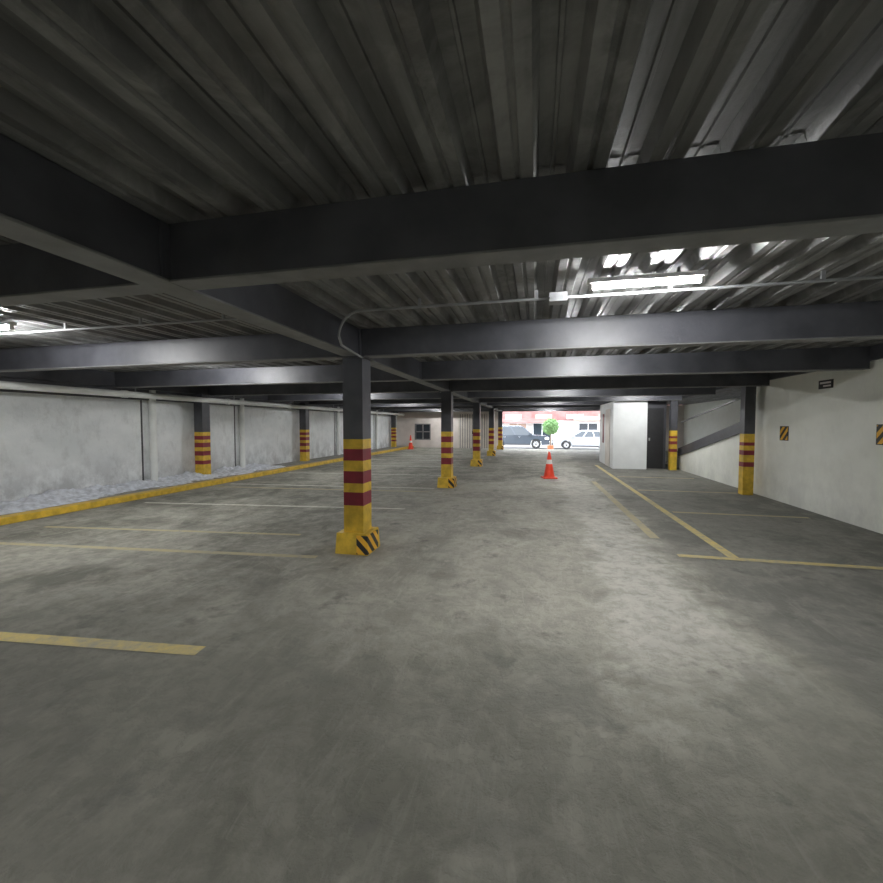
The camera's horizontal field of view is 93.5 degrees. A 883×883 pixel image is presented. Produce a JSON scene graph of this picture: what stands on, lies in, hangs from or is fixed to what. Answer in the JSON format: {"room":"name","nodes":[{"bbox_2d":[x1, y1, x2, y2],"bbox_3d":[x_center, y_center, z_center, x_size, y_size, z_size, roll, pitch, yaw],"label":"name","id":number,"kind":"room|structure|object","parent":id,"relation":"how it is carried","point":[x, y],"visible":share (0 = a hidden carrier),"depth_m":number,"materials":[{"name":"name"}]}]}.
{"room":"parking garage","nodes":[
{"label":"parking garage","id":0,"kind":"room"},
{"bbox_2d":[0,392,396,500],"bbox_3d":[-6.568,-0.317,11.736,0.206,2.670,32.000,1,2,13],"label":"wall","id":1,"kind":"structure","parent":0,"point":[47,442],"depth_m":9.13,"materials":[{"name":"white paint"}]},
{"bbox_2d":[0,447,882,882],"bbox_3d":[1.843,1.200,9.791,17.500,0.200,32.200,1,2,13],"label":"floor","id":2,"kind":"structure","parent":0,"point":[521,682],"depth_m":2.37,"materials":[{"name":"concrete"}]},
{"bbox_2d":[0,446,405,515],"bbox_3d":[-6.010,0.973,11.662,0.950,0.100,32.000,1,2,13],"label":"ledge","id":3,"kind":"object","parent":2,"relation":"on","point":[294,463],"visible":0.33,"depth_m":14.17,"materials":[{"name":"concrete"}]},
{"bbox_2d":[0,463,285,514],"bbox_3d":[-6.808,0.966,8.200,0.880,0.204,11.900,1,2,13],"label":"debris","id":4,"kind":"object","parent":3,"relation":"on","point":[51,497],"visible":0.93,"depth_m":8.49,"materials":[{"name":"grey gravel"}]},
{"bbox_2d":[148,390,157,480],"bbox_3d":[-6.806,-0.102,9.798,0.170,2.200,0.170,1,2,13],"label":"downpipe","id":5,"kind":"object","parent":3,"relation":"on","point":[152,418],"visible":0.84,"depth_m":9.75,"materials":[{"name":"plastic"}]},
{"bbox_2d":[193,394,210,473],"bbox_3d":[-6.346,-0.152,11.015,0.260,2.200,0.260,1,2,13],"label":"wall column","id":6,"kind":"structure","parent":3,"relation":"on","point":[201,409],"depth_m":10.91,"materials":[{"name":"yellow paint"}]},
{"bbox_2d":[239,398,245,467],"bbox_3d":[-6.133,-0.224,12.770,0.170,2.200,0.170,1,2,13],"label":"downpipe","id":7,"kind":"object","parent":3,"relation":"on","point":[242,449],"visible":0.88,"depth_m":12.72,"materials":[{"name":"plastic"}]},
{"bbox_2d":[299,403,309,460],"bbox_3d":[-5.243,-0.352,15.888,0.260,2.200,0.260,1,2,13],"label":"wall column","id":8,"kind":"structure","parent":3,"relation":"on","point":[303,413],"depth_m":15.78,"materials":[{"name":"yellow paint"}]},
{"bbox_2d":[336,407,339,454],"bbox_3d":[-4.721,-0.480,19.007,0.170,2.200,0.170,1,2,13],"label":"downpipe","id":9,"kind":"object","parent":3,"relation":"on","point":[338,412],"visible":0.87,"depth_m":18.95,"materials":[{"name":"plastic"}]},
{"bbox_2d":[375,410,377,448],"bbox_3d":[-3.683,-0.668,23.587,0.170,2.200,0.170,1,2,13],"label":"downpipe","id":10,"kind":"object","parent":3,"relation":"on","point":[376,415],"visible":0.9,"depth_m":23.53,"materials":[{"name":"plastic"}]},
{"bbox_2d":[391,412,395,446],"bbox_3d":[-2.978,-0.762,25.886,0.260,2.200,0.260,1,2,13],"label":"wall column","id":11,"kind":"structure","parent":3,"relation":"on","point":[393,417],"depth_m":25.78,"materials":[{"name":"yellow paint"}]},
{"bbox_2d":[0,446,413,525],"bbox_3d":[-5.435,0.973,11.532,0.230,0.110,32.000,1,2,13],"label":"curb","id":12,"kind":"object","parent":2,"relation":"on","point":[51,511],"visible":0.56,"depth_m":8.36,"materials":[{"name":"yellow paint"}]},
{"bbox_2d":[335,355,379,555],"bbox_3d":[-0.996,0.159,4.928,0.407,2.278,0.407,1,2,13],"label":"support column","id":13,"kind":"structure","parent":2,"relation":"on","point":[358,536],"depth_m":4.81,"materials":[{"name":"yellow paint"}]},
{"bbox_2d":[408,435,413,448],"bbox_3d":[-1.877,0.039,25.259,0.380,0.850,0.380,0,2,1],"label":"traffic cone","id":14,"kind":"object","parent":2,"relation":"on","point":[410,440],"visible":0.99,"depth_m":25.18,"materials":[{"name":"orange plastic"}]},
{"bbox_2d":[0,455,882,654],"bbox_3d":[0.816,1.059,10.692,12.305,0.002,17.785,1,2,13],"label":"parking lines","id":15,"kind":"object","parent":2,"relation":"on","point":[4,636],"visible":0.93,"depth_m":4.82,"materials":[{"name":"yellow paint"}]},
{"bbox_2d":[437,391,456,487],"bbox_3d":[0.139,-0.046,9.937,0.407,2.278,0.407,1,2,13],"label":"support column","id":16,"kind":"structure","parent":2,"relation":"on","point":[446,480],"depth_m":9.82,"materials":[{"name":"yellow paint"}]},
{"bbox_2d":[470,402,482,466],"bbox_3d":[1.273,-0.252,14.946,0.407,2.278,0.407,1,2,13],"label":"support column","id":17,"kind":"structure","parent":2,"relation":"on","point":[476,461],"depth_m":14.83,"materials":[{"name":"yellow paint"}]},
{"bbox_2d":[487,408,495,455],"bbox_3d":[2.407,-0.458,19.955,0.407,2.278,0.407,1,2,13],"label":"support column","id":18,"kind":"structure","parent":2,"relation":"on","point":[491,452],"depth_m":19.83,"materials":[{"name":"yellow paint"}]},
{"bbox_2d":[497,411,503,449],"bbox_3d":[3.542,-0.663,24.964,0.407,2.278,0.407,1,2,13],"label":"support column","id":19,"kind":"structure","parent":2,"relation":"on","point":[500,446],"depth_m":24.85,"materials":[{"name":"yellow paint"}]},
{"bbox_2d":[541,452,557,478],"bbox_3d":[3.015,0.654,11.617,0.380,0.740,0.380,0,2,1],"label":"traffic cone","id":20,"kind":"object","parent":2,"relation":"on","point":[549,473],"visible":1,"depth_m":11.53,"materials":[{"name":"orange plastic"}]},
{"bbox_2d":[599,401,666,468],"bbox_3d":[6.982,-0.269,15.339,1.750,2.280,3.000,1,2,13],"label":"service room","id":21,"kind":"structure","parent":2,"relation":"on","point":[632,433],"depth_m":14.03,"materials":[{"name":"white paint"}]},
{"bbox_2d":[668,400,677,469],"bbox_3d":[7.622,-0.360,13.651,0.200,2.600,0.200,1,2,13],"label":"support column","id":22,"kind":"structure","parent":2,"relation":"on","point":[673,406],"depth_m":13.57,"materials":[{"name":"yellow paint"}]},
{"bbox_2d":[665,397,740,487],"bbox_3d":[8.850,-0.062,10.050,3.550,2.300,11.500,1,2,13],"label":"wall","id":23,"kind":"structure","parent":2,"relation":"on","point":[715,456],"depth_m":11.02,"materials":[{"name":"grey paint"}]},
{"bbox_2d":[738,386,755,494],"bbox_3d":[6.540,-0.164,8.876,0.200,2.600,0.200,1,2,13],"label":"support column","id":24,"kind":"structure","parent":2,"relation":"on","point":[748,394],"depth_m":8.80,"materials":[{"name":"yellow paint"}]},
{"bbox_2d":[0,0,882,404],"bbox_3d":[2.007,-1.603,9.793,17.767,0.200,32.500,1,2,13],"label":"ceiling","id":25,"kind":"structure","parent":0,"point":[178,110],"depth_m":1.51,"materials":[{"name":"metal"}]},
{"bbox_2d":[0,318,16,329],"bbox_3d":[-4.796,-1.220,4.361,0.780,0.120,0.068,1,2,13],"label":"tube light","id":26,"kind":"object","parent":25,"relation":"attached to","point":[4,325],"visible":1,"depth_m":4.28,"materials":[{"name":"white"}]},
{"bbox_2d":[0,369,397,415],"bbox_3d":[-6.366,-1.309,11.649,0.220,0.540,32.000,1,2,13],"label":"girder","id":27,"kind":"object","parent":25,"relation":"attached to","point":[86,378],"visible":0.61,"depth_m":8.48,"materials":[{"name":"black metal"}]},
{"bbox_2d":[0,381,404,415],"bbox_3d":[-6.005,-1.306,11.568,0.156,0.538,32.000,1,2,13],"label":"drain pipe","id":28,"kind":"object","parent":25,"relation":"attached to","point":[10,385],"visible":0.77,"depth_m":8.98,"materials":[{"name":"plastic"}]},
{"bbox_2d":[0,133,501,410],"bbox_3d":[0.198,-1.357,10.161,0.200,0.322,32.000,1,2,13],"label":"girder","id":29,"kind":"object","parent":25,"relation":"attached to","point":[46,206],"depth_m":2.05,"materials":[{"name":"black metal"}]},
{"bbox_2d":[0,132,882,411],"bbox_3d":[0.148,-1.346,9.875,13.270,0.320,30.994,1,2,13],"label":"steel cross beams","id":30,"kind":"object","parent":25,"relation":"attached to","point":[830,187],"visible":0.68,"depth_m":2.27,"materials":[{"name":"black metal"}]},
{"bbox_2d":[0,270,882,357],"bbox_3d":[-1.134,-1.094,4.235,13.100,0.362,0.862,1,2,13],"label":"conduit","id":31,"kind":"object","parent":25,"relation":"attached to","point":[555,298],"visible":0.95,"depth_m":3.40,"materials":[{"name":"grey metal"}]},
{"bbox_2d":[587,266,707,290],"bbox_3d":[1.447,-1.162,2.949,0.780,0.120,0.068,1,2,13],"label":"tube light","id":32,"kind":"object","parent":25,"relation":"attached to","point":[678,277],"visible":1,"depth_m":2.93,"materials":[{"name":"white"}]},
{"bbox_2d":[682,344,882,397],"bbox_3d":[6.830,-1.356,8.659,0.300,0.200,32.000,1,2,13],"label":"girder","id":33,"kind":"object","parent":25,"relation":"attached to","point":[876,351],"visible":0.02,"depth_m":7.61,"materials":[{"name":"black metal"}]},
{"bbox_2d":[397,405,683,450],"bbox_3d":[5.516,-0.846,25.498,17.300,2.600,0.200,1,2,13],"label":"wall","id":34,"kind":"structure","parent":0,"point":[406,423],"depth_m":26.74,"materials":[{"name":"grey paint"}]},
{"bbox_2d":[415,424,430,439],"bbox_3d":[-1.206,-0.631,26.973,1.060,1.050,0.150,1,2,13],"label":"window","id":35,"kind":"structure","parent":34,"relation":"in","point":[422,431],"depth_m":26.99,"materials":[{"name":"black glass"}]},
{"bbox_2d":[458,414,486,447],"bbox_3d":[1.969,-0.652,26.253,1.850,2.150,0.110,1,2,13],"label":"door","id":36,"kind":"structure","parent":34,"relation":"in","point":[465,421],"depth_m":26.30,"materials":[{"name":"grey paint"}]},
{"bbox_2d":[683,398,740,445],"bbox_3d":[10.302,-0.125,7.923,0.200,2.600,32.000,1,2,13],"label":"wall","id":37,"kind":"structure","parent":0,"point":[699,427],"depth_m":20.19,"materials":[{"name":"white paint"}]},
{"bbox_2d":[753,359,882,533],"bbox_3d":[5.103,0.156,1.083,0.180,2.600,16.350,1,2,13],"label":"wall","id":38,"kind":"structure","parent":0,"point":[830,464],"depth_m":6.81,"materials":[{"name":"white paint"}]},
{"bbox_2d":[780,426,788,440],"bbox_3d":[6.560,-0.156,7.949,0.012,0.274,0.274,1,2,13],"label":"sign","id":39,"kind":"object","parent":38,"relation":"attached to","point":[784,430],"visible":1,"depth_m":7.92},
{"bbox_2d":[818,379,833,388],"bbox_3d":[6.309,-0.940,6.814,0.015,0.140,0.340,1,2,13],"label":"wall sign","id":40,"kind":"object","parent":38,"relation":"attached to","point":[823,384],"visible":1,"depth_m":6.79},
{"bbox_2d":[876,424,882,444],"bbox_3d":[6.041,-0.092,5.657,0.012,0.284,0.284,1,2,13],"label":"sign","id":41,"kind":"object","parent":38,"relation":"attached to","point":[879,429],"visible":1,"depth_m":5.74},
{"label":"outside","id":42,"kind":"structure","parent":0,"visible":0},
{"bbox_3d":[7.089,0.705,26.848,30.000,0.590,3.400,1,2,13],"label":"sidewalk","id":43,"kind":"object","parent":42,"visible":0},
{"bbox_2d":[541,417,559,448],"bbox_3d":[7.339,-0.535,27.983,1.150,2.171,1.190,-1,3,-31],"label":"topiary tree","id":44,"kind":"object","parent":43,"relation":"on","point":[550,426],"visible":0.97,"depth_m":27.66,"materials":[{"name":"green plant"}]},
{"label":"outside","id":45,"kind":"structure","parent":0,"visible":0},
{"bbox_2d":[503,411,599,440],"bbox_3d":[9.976,-3.207,43.991,50.000,6.200,7.600,1,2,13],"label":"building","id":46,"kind":"structure","parent":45,"point":[570,422],"depth_m":41.25,"materials":[{"name":"white paint"}]},
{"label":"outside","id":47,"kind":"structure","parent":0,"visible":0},
{"bbox_2d":[504,444,599,449],"bbox_3d":[7.769,0.566,34.384,60.000,0.250,11.600,1,2,13],"label":"street","id":48,"kind":"structure","parent":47,"point":[505,446],"depth_m":33.37,"materials":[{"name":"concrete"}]},
{"bbox_2d":[502,425,549,448],"bbox_3d":[6.059,-0.375,32.680,4.700,1.770,2.120,1,2,13],"label":"suv","id":49,"kind":"object","parent":48,"relation":"on","point":[512,434],"visible":0.66,"depth_m":31.82,"materials":[{"name":"paint"}]},
{"bbox_2d":[552,430,599,448],"bbox_3d":[10.745,-0.149,31.423,4.600,1.420,2.120,1,2,13],"label":"sedan","id":50,"kind":"object","parent":48,"relation":"on","point":[582,438],"visible":0.74,"depth_m":30.66,"materials":[{"name":"white metal"}]}
]}

